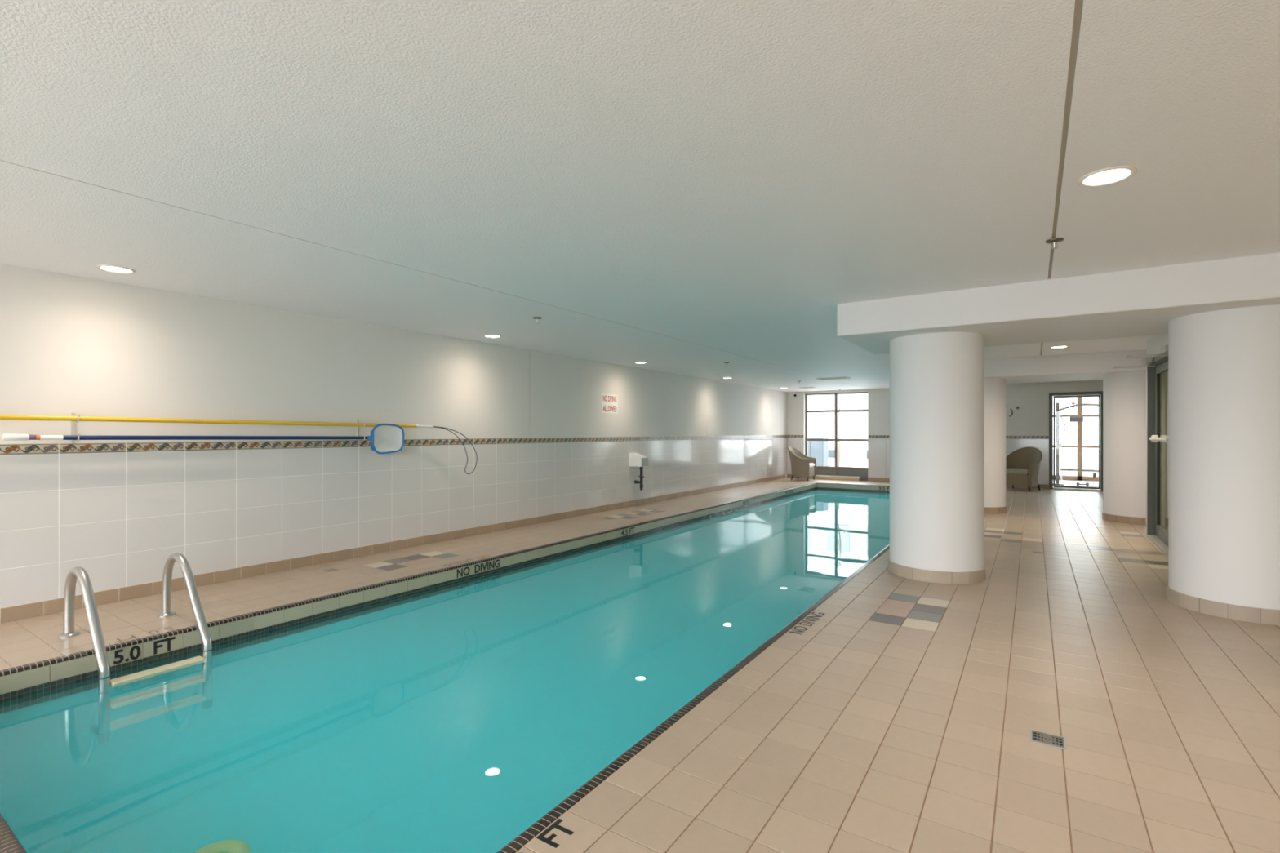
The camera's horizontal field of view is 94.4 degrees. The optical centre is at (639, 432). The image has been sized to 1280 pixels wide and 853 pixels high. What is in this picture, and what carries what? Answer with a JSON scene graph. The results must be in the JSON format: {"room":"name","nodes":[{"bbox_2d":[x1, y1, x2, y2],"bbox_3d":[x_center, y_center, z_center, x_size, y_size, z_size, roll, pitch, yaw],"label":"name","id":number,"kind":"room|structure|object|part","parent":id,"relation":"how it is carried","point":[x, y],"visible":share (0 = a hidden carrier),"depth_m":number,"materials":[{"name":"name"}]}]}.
{"room":"indoor swimming pool","nodes":[
{"label":"indoor swimming pool","id":0,"kind":"room"},
{"bbox_2d":[0,263,786,608],"bbox_3d":[-1.120,0.125,8.896,0.252,2.530,19.200,0,0,34],"label":"wall","id":1,"kind":"structure","parent":0,"point":[537,428],"depth_m":5.42,"materials":[{"name":"white tile"}]},
{"bbox_2d":[71,412,79,443],"bbox_3d":[-3.997,-0.030,4.205,0.132,0.220,0.020,0,0,34],"label":"bracket","id":2,"kind":"object","parent":1,"relation":"attached to","point":[73,414],"visible":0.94,"depth_m":4.23,"materials":[{"name":"beige metal"}]},
{"bbox_3d":[-4.047,-0.030,4.238,0.012,0.220,0.020,0,0,33],"label":"plate","id":3,"kind":"part","parent":2,"relation":"part of","materials":[{"name":"beige"}]},
{"bbox_2d":[2,423,404,453],"bbox_3d":[-3.353,0.068,5.109,0.085,0.318,2.949,0,0,34],"label":"net","id":4,"kind":"object","parent":2,"relation":"hanging from","point":[385,438],"visible":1,"depth_m":5.27,"materials":[{"name":"blue"}]},
{"bbox_3d":[-2.643,0.068,6.162,0.060,0.318,0.407,0,0,33],"label":"net frame","id":5,"kind":"part","parent":4,"relation":"part of","materials":[{"name":"blue plastic"}]},
{"bbox_2d":[0,414,477,474],"bbox_3d":[-3.577,0.191,4.750,0.069,0.620,5.774,0,0,34],"label":"pole","id":6,"kind":"object","parent":2,"relation":"hanging from","point":[3,417],"visible":1,"depth_m":4.75,"materials":[{"name":"yellow painted metal"},{"name":"white plastic"}]},
{"bbox_3d":[-3.862,-0.527,4.543,0.013,1.206,8.513,0,0,33],"label":"panel","id":7,"kind":"part","parent":1,"relation":"part of","materials":[{"name":"white paint"}]},
{"bbox_2d":[356,418,365,440],"bbox_3d":[-2.814,-0.027,5.992,0.132,0.225,0.020,0,0,34],"label":"bracket","id":8,"kind":"object","parent":1,"relation":"attached to","point":[357,420],"visible":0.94,"depth_m":6.02,"materials":[{"name":"beige"}]},
{"bbox_3d":[-2.865,-0.030,6.025,0.012,0.220,0.020,0,0,33],"label":"plate","id":9,"kind":"part","parent":8,"relation":"part of","materials":[{"name":"beige"}]},
{"bbox_2d":[0,474,786,623],"bbox_3d":[-1.045,1.220,8.786,0.018,0.099,18.700,0,0,34],"label":"baseboard","id":10,"kind":"structure","parent":1,"relation":"attached to","point":[23,611],"depth_m":5.60,"materials":[{"name":"beige tile"}]},
{"bbox_2d":[601,393,617,413],"bbox_3d":[-0.491,-0.460,9.625,0.007,0.310,0.436,0,0,34],"label":"sign","id":11,"kind":"object","parent":1,"relation":"attached to","point":[609,402],"visible":1,"depth_m":9.61,"materials":[{"name":"white plastic"}]},
{"bbox_3d":[-0.055,-0.527,10.294,0.013,1.206,5.266,0,0,33],"label":"panel","id":12,"kind":"part","parent":1,"relation":"part of","materials":[{"name":"white paint"}]},
{"bbox_2d":[629,453,648,490],"bbox_3d":[-0.011,0.670,10.104,0.274,0.640,0.222,0,0,34],"label":"wall box","id":13,"kind":"object","parent":1,"relation":"attached to","point":[636,460],"visible":1,"depth_m":10.02,"materials":[{"name":"white plastic"}]},
{"bbox_3d":[0.085,0.504,10.049,0.007,0.139,0.204,0,0,33],"label":"panel","id":14,"kind":"part","parent":13,"relation":"part of","materials":[{"name":"grey plastic"}]},
{"bbox_3d":[2.762,-0.527,14.550,0.013,1.206,4.925,0,0,33],"label":"panel","id":15,"kind":"part","parent":1,"relation":"part of","materials":[{"name":"white paint"}]},
{"bbox_2d":[0,0,1279,391],"bbox_3d":[2.550,-1.170,6.407,9.020,0.100,19.100,0,0,34],"label":"ceiling","id":16,"kind":"structure","parent":0,"point":[689,188],"depth_m":2.44,"materials":[{"name":"white paint"}]},
{"bbox_2d":[96,264,136,273],"bbox_3d":[-3.591,-1.116,4.068,0.206,0.008,0.206,0,0,34],"label":"recessed light","id":17,"kind":"object","parent":16,"relation":"in","point":[113,268],"visible":1,"depth_m":4.06,"materials":[{"name":"beige"}]},
{"bbox_2d":[483,334,502,337],"bbox_3d":[-1.715,-1.116,6.903,0.206,0.008,0.206,0,0,34],"label":"recessed light","id":18,"kind":"object","parent":16,"relation":"in","point":[485,335],"visible":1,"depth_m":6.88,"materials":[{"name":"beige"}]},
{"bbox_2d":[533,316,542,323],"bbox_3d":[-1.004,-1.097,5.803,0.090,0.049,0.090,0,0,34],"label":"sprinkler","id":19,"kind":"object","parent":16,"relation":"attached to","point":[534,317],"visible":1,"depth_m":5.79,"materials":[{"name":"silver metal"}]},
{"bbox_2d":[634,361,647,363],"bbox_3d":[0.013,-1.116,9.513,0.206,0.008,0.206,0,0,34],"label":"recessed light","id":20,"kind":"object","parent":16,"relation":"in","point":[635,362],"visible":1,"depth_m":9.52,"materials":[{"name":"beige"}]},
{"bbox_2d":[799,386,815,388],"bbox_3d":[4.191,-1.114,14.830,0.340,0.012,0.300,0,0,34],"label":"ceiling vent","id":21,"kind":"object","parent":16,"relation":"in","point":[799,387],"visible":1,"depth_m":14.77,"materials":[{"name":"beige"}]},
{"bbox_2d":[816,377,850,380],"bbox_3d":[4.009,-1.114,12.289,0.600,0.012,0.340,0,0,34],"label":"ceiling vent","id":22,"kind":"object","parent":16,"relation":"in","point":[831,378],"visible":1,"depth_m":12.23,"materials":[{"name":"beige metal"}]},
{"bbox_2d":[1045,237,1063,248],"bbox_3d":[2.418,-1.097,3.460,0.090,0.049,0.090,0,0,34],"label":"sprinkler","id":23,"kind":"object","parent":16,"relation":"attached to","point":[1053,241],"visible":1,"depth_m":3.45,"materials":[{"name":"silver metal"}]},
{"bbox_2d":[836,252,1279,354],"bbox_3d":[3.933,-0.985,4.610,4.330,0.290,1.470,0,0,34],"label":"beam","id":24,"kind":"structure","parent":16,"relation":"attached to","point":[1140,302],"depth_m":4.39,"materials":[{"name":"white paint"}]},
{"bbox_2d":[1049,345,1068,348],"bbox_3d":[5.496,-1.116,7.779,0.206,0.008,0.206,0,0,34],"label":"recessed light","id":25,"kind":"object","parent":16,"relation":"in","point":[1063,346],"visible":1,"depth_m":7.79,"materials":[{"name":"beige"}]},
{"bbox_2d":[984,349,1146,383],"bbox_3d":[6.822,-0.985,8.976,4.330,0.290,1.500,0,0,34],"label":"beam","id":26,"kind":"structure","parent":16,"relation":"attached to","point":[1091,366],"depth_m":8.63,"materials":[{"name":"white paint"}]},
{"bbox_2d":[1077,165,1137,186],"bbox_3d":[2.041,-1.116,2.595,0.206,0.008,0.206,0,0,34],"label":"recessed light","id":27,"kind":"object","parent":16,"relation":"in","point":[1109,175],"visible":1,"depth_m":2.58,"materials":[{"name":"beige"}]},
{"bbox_2d":[0,477,1279,852],"bbox_3d":[3.419,1.330,7.630,9.120,0.120,22.100,0,0,34],"label":"floor","id":28,"kind":"structure","parent":0,"point":[897,715],"depth_m":2.72,"materials":[{"name":"tile"}]},
{"bbox_2d":[57,552,213,743],"bbox_3d":[-3.156,1.279,3.732,0.762,0.923,0.604,0,0,34],"label":"pool ladder","id":29,"kind":"object","parent":28,"relation":"attached to","point":[102,731],"visible":1,"depth_m":3.57,"materials":[{"name":"silver metal"}]},
{"bbox_3d":[-3.293,1.254,3.522,0.710,0.873,0.050,0,0,33],"label":"rail","id":30,"kind":"part","parent":29,"relation":"part of","materials":[{"name":"silver metal"}]},
{"bbox_3d":[-3.017,1.254,3.939,0.710,0.873,0.050,0,0,33],"label":"rail","id":31,"kind":"part","parent":29,"relation":"part of","materials":[{"name":"silver metal"}]},
{"bbox_2d":[0,490,889,852],"bbox_3d":[1.787,1.980,8.036,3.580,1.179,14.825,0,0,34],"label":"swimming pool","id":32,"kind":"object","parent":28,"relation":"in","point":[456,721],"visible":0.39,"depth_m":4.55,"materials":[{"name":"teal liquid"}]},
{"bbox_2d":[0,813,26,852],"bbox_3d":[-2.187,1.379,1.987,3.330,0.219,0.050,0,0,34],"label":"trim","id":33,"kind":"structure","parent":32,"relation":"attached to","point":[9,842],"depth_m":1.84,"materials":[{"name":"beige tile"}]},
{"bbox_2d":[0,482,816,714],"bbox_3d":[0.441,1.379,8.927,0.052,0.219,14.425,0,0,34],"label":"pool edge","id":34,"kind":"structure","parent":32,"relation":"attached to","point":[22,686],"depth_m":4.43,"materials":[{"name":"beige tile"}]},
{"bbox_2d":[497,544,889,852],"bbox_3d":[3.134,1.379,7.145,0.050,0.219,14.425,0,0,34],"label":"pool edge","id":35,"kind":"structure","parent":32,"relation":"attached to","point":[539,826],"depth_m":2.45,"materials":[{"name":"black tile"}]},
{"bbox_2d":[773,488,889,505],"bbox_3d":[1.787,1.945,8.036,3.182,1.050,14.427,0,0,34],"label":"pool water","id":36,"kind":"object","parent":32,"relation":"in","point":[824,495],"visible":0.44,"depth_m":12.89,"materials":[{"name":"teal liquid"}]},
{"bbox_2d":[194,840,250,852],"bbox_3d":[-1.551,1.570,2.160,0.224,0.043,0.224,0,0,34],"label":"float","id":37,"kind":"object","parent":36,"relation":"on","point":[227,846],"visible":1,"depth_m":2.21,"materials":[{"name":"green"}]},
{"bbox_2d":[816,482,889,492],"bbox_3d":[5.761,1.379,14.084,3.330,0.219,0.052,0,0,34],"label":"trim","id":38,"kind":"structure","parent":32,"relation":"attached to","point":[819,485],"depth_m":14.43,"materials":[{"name":"beige tile"}]},
{"bbox_2d":[786,445,816,480],"bbox_3d":[4.257,0.822,15.770,0.692,0.907,0.712,0,0,34],"label":"wicker armchair","id":39,"kind":"object","parent":28,"relation":"on","point":[802,465],"visible":1,"depth_m":15.55,"materials":[{"name":"beige wicker"}]},
{"bbox_3d":[4.298,1.042,15.743,0.510,0.235,0.490,0,0,33],"label":"seat frame","id":40,"kind":"part","parent":39,"relation":"part of","materials":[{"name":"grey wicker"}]},
{"bbox_2d":[888,331,985,584],"bbox_3d":[2.659,0.213,5.340,0.782,2.114,0.782,0,0,34],"label":"column","id":41,"kind":"structure","parent":28,"relation":"on","point":[937,379],"depth_m":5.02,"materials":[{"name":"white paint"}]},
{"bbox_2d":[984,377,1006,513],"bbox_3d":[5.490,0.213,9.617,0.782,2.114,0.782,0,0,34],"label":"column","id":42,"kind":"structure","parent":28,"relation":"on","point":[994,388],"depth_m":9.25,"materials":[{"name":"white paint"}]},
{"bbox_2d":[1005,447,1042,491],"bbox_3d":[8.427,0.804,13.060,0.720,0.944,0.740,0,0,-32],"label":"wicker armchair","id":43,"kind":"object","parent":28,"relation":"on","point":[1022,464],"visible":0.84,"depth_m":12.98,"materials":[{"name":"beige wicker"}]},
{"bbox_3d":[8.384,1.033,13.033,0.530,0.244,0.510,0,0,-33],"label":"seat frame","id":44,"kind":"part","parent":43,"relation":"part of","materials":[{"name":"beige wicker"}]},
{"bbox_2d":[1005,467,1028,474],"bbox_3d":[8.371,0.856,13.024,0.530,0.108,0.510,0,0,-33],"label":"cushion","id":45,"kind":"object","parent":43,"relation":"on","point":[1008,470],"depth_m":12.92,"materials":[{"name":"beige fabric"}]},
{"bbox_2d":[1029,728,1066,750],"bbox_3d":[1.684,1.268,2.449,0.126,0.002,0.116,0,0,34],"label":"floor grate","id":46,"kind":"object","parent":28,"relation":"on","point":[1036,736],"visible":1,"depth_m":2.45,"materials":[{"name":"grey plastic"}]},
{"bbox_2d":[1055,402,1098,485],"bbox_3d":[10.459,0.278,14.004,1.225,1.985,0.500,0,0,34],"label":"cable machine","id":47,"kind":"object","parent":28,"relation":"on","point":[1058,444],"visible":0.92,"depth_m":14.23,"materials":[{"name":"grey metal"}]},
{"bbox_3d":[10.357,-0.300,14.071,0.260,0.120,0.060,0,0,33],"label":"weight plate","id":48,"kind":"part","parent":47,"relation":"part of","materials":[{"name":"grey metal"}]},
{"bbox_2d":[1059,468,1098,482],"bbox_3d":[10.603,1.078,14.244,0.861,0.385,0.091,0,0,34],"label":"weight bench","id":49,"kind":"object","parent":28,"relation":"on","point":[1060,469],"visible":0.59,"depth_m":14.27,"materials":[{"name":"grey metal"}]},
{"bbox_3d":[10.289,1.097,14.476,0.030,0.345,0.032,0,0,33],"label":"leg","id":50,"kind":"part","parent":49,"relation":"part of","materials":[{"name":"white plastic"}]},
{"bbox_2d":[1075,482,1088,486],"bbox_3d":[10.393,1.225,13.927,0.236,0.090,0.090,0,0,34],"label":"weight","id":51,"kind":"object","parent":28,"relation":"on","point":[1086,484],"visible":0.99,"depth_m":13.92,"materials":[{"name":"grey metal"}]},
{"bbox_2d":[1102,370,1168,525],"bbox_3d":[7.078,0.213,8.447,0.782,2.114,0.782,0,0,34],"label":"column","id":52,"kind":"structure","parent":28,"relation":"on","point":[1123,393],"depth_m":8.23,"materials":[{"name":"white paint"}]},
{"bbox_2d":[1166,304,1279,625],"bbox_3d":[4.312,0.213,4.269,0.782,2.114,0.782,0,0,34],"label":"column","id":53,"kind":"structure","parent":28,"relation":"on","point":[1224,365],"depth_m":4.05,"materials":[{"name":"white paint"}]},
{"bbox_2d":[786,380,1102,488],"bbox_3d":[7.780,0.125,14.310,9.020,2.530,0.266,0,0,34],"label":"wall","id":54,"kind":"structure","parent":0,"point":[1028,426],"depth_m":13.68,"materials":[{"name":"white paint"}]},
{"bbox_3d":[4.319,-0.527,16.463,0.470,1.206,0.015,0,0,33],"label":"panel","id":55,"kind":"part","parent":54,"relation":"part of","materials":[{"name":"white paint"}]},
{"bbox_2d":[803,475,861,480],"bbox_3d":[5.136,1.220,15.895,1.480,0.100,0.260,0,0,34],"label":"trim","id":56,"kind":"structure","parent":54,"relation":"attached to","point":[817,477],"depth_m":15.73,"materials":[{"name":"beige tile"}]},
{"bbox_2d":[805,391,867,480],"bbox_3d":[5.296,0.105,15.988,1.685,2.330,0.070,0,0,34],"label":"window","id":57,"kind":"structure","parent":54,"relation":"in","point":[835,470],"depth_m":15.95,"materials":[{"name":"brown"}]},
{"bbox_3d":[6.289,-0.527,15.159,0.885,1.206,0.015,0,0,33],"label":"panel","id":58,"kind":"part","parent":54,"relation":"part of","materials":[{"name":"white paint"}]},
{"bbox_3d":[8.578,-0.527,13.644,1.365,1.206,0.015,0,0,33],"label":"panel","id":59,"kind":"part","parent":54,"relation":"part of","materials":[{"name":"white paint"}]},
{"bbox_2d":[1048,391,1102,491],"bbox_3d":[9.577,0.195,13.028,0.980,2.150,0.180,0,0,34],"label":"door","id":60,"kind":"structure","parent":54,"relation":"in","point":[1052,396],"depth_m":13.09,"materials":[{"name":"grey"}]},
{"bbox_3d":[9.887,0.175,12.764,0.018,0.308,0.059,0,0,33],"label":"handle","id":61,"kind":"part","parent":60,"relation":"part of","materials":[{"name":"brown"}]},
{"bbox_2d":[1059,397,1098,481],"bbox_3d":[11.380,0.025,15.654,4.700,2.490,0.070,0,0,34],"label":"window","id":62,"kind":"structure","parent":0,"point":[1079,477],"depth_m":15.53,"materials":[{"name":"brown"}]},
{"bbox_2d":[1145,333,1168,527],"bbox_3d":[5.688,0.072,6.320,0.170,2.395,4.420,0,0,34],"label":"wall","id":63,"kind":"structure","parent":0,"point":[1156,342],"depth_m":7.21,"materials":[{"name":"white paint"}]},
{"bbox_2d":[1112,345,1168,555],"bbox_3d":[5.415,0.203,6.261,0.460,2.135,2.520,0,0,34],"label":"door","id":64,"kind":"structure","parent":63,"relation":"in","point":[1157,365],"depth_m":7.17,"materials":[{"name":"grey metal"}]},
{"bbox_3d":[5.906,-0.795,7.147,0.300,0.020,0.024,0,0,33],"label":"closer arm","id":65,"kind":"part","parent":64,"relation":"part of","materials":[{"name":"silver metal"}]},
{"bbox_3d":[6.037,-0.796,7.254,0.400,0.008,0.022,0,0,33],"label":"closer rod","id":66,"kind":"part","parent":64,"relation":"part of","materials":[{"name":"beige"}]},
{"bbox_3d":[5.236,-0.795,6.135,0.300,0.020,0.024,0,0,33],"label":"closer arm","id":67,"kind":"part","parent":64,"relation":"part of","materials":[{"name":"silver metal"}]},
{"bbox_3d":[5.367,-0.796,6.242,0.400,0.008,0.022,0,0,33],"label":"closer rod","id":68,"kind":"part","parent":64,"relation":"part of","materials":[{"name":"beige metal"}]},
{"label":"outside","id":69,"kind":"structure","parent":0,"visible":0},
{"bbox_2d":[828,449,1098,476],"bbox_3d":[14.819,1.495,35.977,65.000,0.150,43.640,0,0,34],"label":"ground","id":70,"kind":"structure","parent":69,"point":[1068,458],"depth_m":27.86,"materials":[{"name":"white"}]},
{"bbox_2d":[808,436,828,466],"bbox_3d":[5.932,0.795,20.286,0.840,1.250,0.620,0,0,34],"label":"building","id":71,"kind":"structure","parent":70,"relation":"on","point":[819,450],"depth_m":19.94,"materials":[{"name":"white"}]},
{"bbox_3d":[5.591,0.805,20.151,0.380,1.110,0.020,0,0,33],"label":"door","id":72,"kind":"part","parent":71,"relation":"part of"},
{"bbox_3d":[5.941,0.805,19.920,0.380,1.110,0.020,0,0,33],"label":"door","id":73,"kind":"part","parent":71,"relation":"part of","materials":[{"name":"glass"}]},
{"bbox_2d":[808,393,867,461],"bbox_3d":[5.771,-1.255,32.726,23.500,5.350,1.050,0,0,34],"label":"building","id":74,"kind":"structure","parent":70,"relation":"on","point":[820,424],"depth_m":29.30,"materials":[{"name":"grey"}]},
{"bbox_2d":[827,394,856,466],"bbox_3d":[7.306,-0.382,21.683,0.995,3.609,1.157,0,0,-1],"label":"bare tree","id":75,"kind":"object","parent":70,"relation":"on","point":[840,394],"visible":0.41,"depth_m":21.55,"materials":[{"name":"brown plant"}]}
]}

